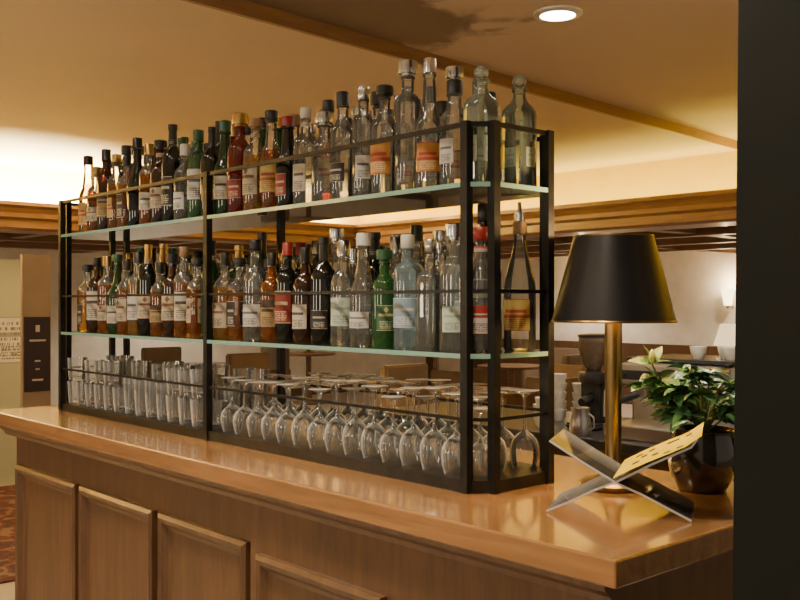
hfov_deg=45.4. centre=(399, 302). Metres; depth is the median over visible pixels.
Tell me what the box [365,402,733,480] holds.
bar
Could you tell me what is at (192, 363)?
round table
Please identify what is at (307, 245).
bottle
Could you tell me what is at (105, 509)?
bar counter
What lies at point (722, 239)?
ceiling beams
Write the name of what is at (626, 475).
book stand
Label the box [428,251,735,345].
wall
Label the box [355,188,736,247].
trim
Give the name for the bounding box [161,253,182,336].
bottle
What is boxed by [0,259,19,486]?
notice board
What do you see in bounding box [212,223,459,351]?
liquor bottles
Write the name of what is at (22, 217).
trim
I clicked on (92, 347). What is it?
wall
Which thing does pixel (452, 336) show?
bottle
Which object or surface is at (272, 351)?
lounge chair
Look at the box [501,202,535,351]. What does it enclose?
liquor bottles
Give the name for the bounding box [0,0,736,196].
ceiling
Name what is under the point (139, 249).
bottle
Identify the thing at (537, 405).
cups
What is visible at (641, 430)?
drip tray
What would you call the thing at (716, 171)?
wall
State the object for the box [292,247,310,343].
bottle
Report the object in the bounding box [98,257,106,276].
bottle
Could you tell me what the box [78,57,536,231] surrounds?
liquor bottles
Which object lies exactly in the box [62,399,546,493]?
shelf
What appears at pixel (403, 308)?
bottle
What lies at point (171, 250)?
bottle
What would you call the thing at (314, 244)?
bottle
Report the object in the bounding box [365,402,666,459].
countertop
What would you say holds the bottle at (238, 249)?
on the liquor bottles at (432, 320)
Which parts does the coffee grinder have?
hopper lid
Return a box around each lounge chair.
[141,346,183,386]
[217,352,272,404]
[255,347,290,406]
[377,363,459,407]
[431,357,487,385]
[502,364,585,406]
[521,348,578,387]
[526,354,582,389]
[565,377,578,411]
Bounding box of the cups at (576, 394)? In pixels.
[572,383,580,406]
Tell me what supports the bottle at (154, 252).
on the liquor bottles at (164, 316)
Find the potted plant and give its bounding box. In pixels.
[623,345,734,493]
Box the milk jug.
[569,406,594,436]
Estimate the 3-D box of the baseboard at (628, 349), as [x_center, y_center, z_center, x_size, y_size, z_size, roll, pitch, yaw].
[6.034,1.043,11.197,0.060,0.900,16.600,0,0,-42]
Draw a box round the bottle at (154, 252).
[152,248,156,267]
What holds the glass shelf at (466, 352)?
attached to the rack
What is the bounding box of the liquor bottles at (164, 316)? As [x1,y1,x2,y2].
[77,244,202,338]
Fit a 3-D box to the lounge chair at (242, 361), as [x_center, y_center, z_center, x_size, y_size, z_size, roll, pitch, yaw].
[-1.892,1.033,11.088,0.660,0.920,0.570,0,0,-42]
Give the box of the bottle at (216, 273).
[201,240,221,338]
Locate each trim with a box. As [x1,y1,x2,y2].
[0,200,354,247]
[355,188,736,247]
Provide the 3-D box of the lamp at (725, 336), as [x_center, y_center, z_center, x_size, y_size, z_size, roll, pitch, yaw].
[4.069,0.551,11.784,0.400,0.580,0.400,0,0,-42]
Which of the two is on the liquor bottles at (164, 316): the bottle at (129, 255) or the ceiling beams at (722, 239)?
the bottle at (129, 255)
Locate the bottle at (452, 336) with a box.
[449,241,459,348]
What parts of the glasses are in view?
wine glass, wine glass, wine glass, wine glass, wine glass, wine glass, wine glass, wine glass, wine glass, wine glass, wine glass, wine glass, wine glass, wine glass, wine glass, wine glass, wine glass, wine glass, wine glass, wine glass, wine glass, wine glass, wine glass, wine glass, wine glass, wine glass, wine glass, wine glass, wine glass, wine glass, wine glass, wine glass, wine glass, wine glass, wine glass, wine glass, wine glass, wine glass, wine glass, wine glass, wine glass, wine glass, wine glass, wine glass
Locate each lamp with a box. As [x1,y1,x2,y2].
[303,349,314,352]
[551,233,677,492]
[714,324,734,345]
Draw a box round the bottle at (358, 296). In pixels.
[349,237,365,342]
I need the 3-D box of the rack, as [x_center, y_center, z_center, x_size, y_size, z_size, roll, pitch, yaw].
[-0.457,0.009,2.831,0.273,0.769,2.163,0,0,-42]
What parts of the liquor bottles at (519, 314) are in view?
pour spout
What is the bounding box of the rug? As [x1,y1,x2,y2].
[0,485,14,583]
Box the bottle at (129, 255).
[124,253,135,288]
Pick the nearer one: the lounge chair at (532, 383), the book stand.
the book stand
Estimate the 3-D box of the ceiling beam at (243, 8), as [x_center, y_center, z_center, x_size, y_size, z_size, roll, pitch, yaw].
[-1.123,-1.150,3.197,0.022,0.060,10.637,0,0,43]
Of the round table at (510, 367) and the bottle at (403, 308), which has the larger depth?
the round table at (510, 367)
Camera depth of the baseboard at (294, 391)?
15.62 m
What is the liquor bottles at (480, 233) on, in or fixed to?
on the rack
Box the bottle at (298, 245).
[295,243,305,274]
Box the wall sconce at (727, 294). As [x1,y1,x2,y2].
[721,289,734,307]
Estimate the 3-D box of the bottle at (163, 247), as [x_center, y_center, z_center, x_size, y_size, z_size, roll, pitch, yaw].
[-0.793,-0.047,3.205,0.069,0.303,0.069,0,0,-42]
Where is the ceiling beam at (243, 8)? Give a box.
[181,0,736,149]
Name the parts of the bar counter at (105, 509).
panel, panel, panel, panel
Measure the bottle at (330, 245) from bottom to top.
0.271 m
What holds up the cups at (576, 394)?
on the bar
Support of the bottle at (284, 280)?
on the liquor bottles at (432, 320)
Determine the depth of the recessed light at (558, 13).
3.88 m
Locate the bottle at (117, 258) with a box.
[107,254,124,333]
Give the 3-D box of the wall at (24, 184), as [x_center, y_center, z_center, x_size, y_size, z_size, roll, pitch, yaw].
[-4.399,-0.990,6.883,10.650,0.580,0.080,0,0,-42]
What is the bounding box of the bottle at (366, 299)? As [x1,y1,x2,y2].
[361,232,380,343]
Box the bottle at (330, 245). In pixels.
[329,243,331,257]
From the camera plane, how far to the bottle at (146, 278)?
3.09 m
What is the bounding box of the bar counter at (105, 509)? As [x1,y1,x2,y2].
[0,404,733,599]
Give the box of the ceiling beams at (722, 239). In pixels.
[0,225,735,263]
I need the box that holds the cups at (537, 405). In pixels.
[533,397,539,427]
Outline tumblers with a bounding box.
[67,355,269,428]
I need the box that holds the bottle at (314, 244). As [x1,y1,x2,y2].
[310,241,318,273]
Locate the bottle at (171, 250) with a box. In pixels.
[169,248,177,252]
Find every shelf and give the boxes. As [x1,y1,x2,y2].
[61,182,547,240]
[61,331,547,358]
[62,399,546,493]
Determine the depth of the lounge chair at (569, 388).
7.25 m
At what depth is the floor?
13.94 m
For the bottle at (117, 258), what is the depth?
3.27 m
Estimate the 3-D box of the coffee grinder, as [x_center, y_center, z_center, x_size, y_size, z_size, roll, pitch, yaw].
[0.807,0.326,4.003,0.190,0.395,0.150,0,0,-42]
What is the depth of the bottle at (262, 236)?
2.89 m
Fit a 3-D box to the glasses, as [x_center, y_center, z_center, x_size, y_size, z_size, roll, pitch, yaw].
[-0.101,0.276,2.431,0.227,0.181,1.050,0,0,-42]
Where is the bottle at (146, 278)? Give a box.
[137,244,159,335]
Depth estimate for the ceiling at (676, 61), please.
4.34 m
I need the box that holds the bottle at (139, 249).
[135,248,144,286]
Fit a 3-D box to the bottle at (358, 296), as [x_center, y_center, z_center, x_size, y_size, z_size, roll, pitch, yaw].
[-0.107,-0.035,2.558,0.065,0.280,0.065,0,0,-42]
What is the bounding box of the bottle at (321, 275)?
[310,237,336,344]
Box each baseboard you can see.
[195,383,379,399]
[426,338,719,403]
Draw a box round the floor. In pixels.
[0,389,631,599]
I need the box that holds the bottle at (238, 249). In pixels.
[228,245,245,289]
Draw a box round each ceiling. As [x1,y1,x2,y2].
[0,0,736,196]
[246,0,737,139]
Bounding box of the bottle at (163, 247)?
[158,244,168,291]
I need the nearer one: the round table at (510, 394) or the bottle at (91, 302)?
the bottle at (91, 302)
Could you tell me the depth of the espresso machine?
3.69 m
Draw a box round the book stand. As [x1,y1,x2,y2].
[546,422,703,521]
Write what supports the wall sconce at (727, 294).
attached to the wall at (695, 281)
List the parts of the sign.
plum panel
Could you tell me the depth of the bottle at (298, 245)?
2.61 m
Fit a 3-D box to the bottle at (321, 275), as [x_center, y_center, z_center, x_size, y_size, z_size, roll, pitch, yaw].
[-0.194,-0.030,2.425,0.069,0.271,0.068,0,0,-42]
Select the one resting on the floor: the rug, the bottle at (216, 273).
the rug
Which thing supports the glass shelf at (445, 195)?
attached to the rack
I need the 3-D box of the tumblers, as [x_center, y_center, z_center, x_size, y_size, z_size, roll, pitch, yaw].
[-0.811,0.283,3.222,0.226,0.168,1.050,0,0,-42]
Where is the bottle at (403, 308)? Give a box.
[393,234,421,348]
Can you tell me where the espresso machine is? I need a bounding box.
[603,346,734,443]
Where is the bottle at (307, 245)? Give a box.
[306,244,311,268]
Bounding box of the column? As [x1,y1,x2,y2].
[733,0,799,599]
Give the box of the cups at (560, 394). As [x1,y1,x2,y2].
[554,373,566,420]
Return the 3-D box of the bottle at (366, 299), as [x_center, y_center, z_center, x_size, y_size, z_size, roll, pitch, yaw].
[-0.063,-0.036,2.396,0.068,0.282,0.068,0,0,-42]
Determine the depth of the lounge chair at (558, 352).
12.06 m
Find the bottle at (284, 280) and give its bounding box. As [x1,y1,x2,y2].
[275,242,297,342]
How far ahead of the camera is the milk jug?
3.75 m
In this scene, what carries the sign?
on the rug
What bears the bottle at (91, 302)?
on the liquor bottles at (164, 316)
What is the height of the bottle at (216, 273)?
0.289 m
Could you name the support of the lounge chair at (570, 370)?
on the floor
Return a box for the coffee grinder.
[565,333,604,430]
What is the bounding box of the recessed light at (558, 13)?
[532,5,582,21]
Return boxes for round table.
[173,362,225,368]
[289,352,335,404]
[439,386,531,402]
[477,363,538,386]
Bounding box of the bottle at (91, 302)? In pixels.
[86,258,106,332]
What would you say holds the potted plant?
on the bar counter at (105, 509)
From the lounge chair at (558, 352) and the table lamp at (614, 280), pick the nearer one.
the table lamp at (614, 280)
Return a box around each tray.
[603,419,686,443]
[626,354,734,365]
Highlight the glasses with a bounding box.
[220,372,539,475]
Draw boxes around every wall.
[0,165,358,238]
[0,248,425,405]
[359,151,736,223]
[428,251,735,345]
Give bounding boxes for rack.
[58,120,553,494]
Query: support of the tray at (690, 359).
on the espresso machine
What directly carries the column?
on the floor
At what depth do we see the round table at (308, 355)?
14.17 m
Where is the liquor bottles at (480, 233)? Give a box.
[473,203,487,353]
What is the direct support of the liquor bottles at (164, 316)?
on the rack
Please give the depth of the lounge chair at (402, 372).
8.84 m
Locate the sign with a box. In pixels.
[20,254,50,407]
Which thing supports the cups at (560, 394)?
on the bar
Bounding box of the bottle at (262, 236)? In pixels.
[251,232,267,288]
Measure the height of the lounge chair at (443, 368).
0.920 m

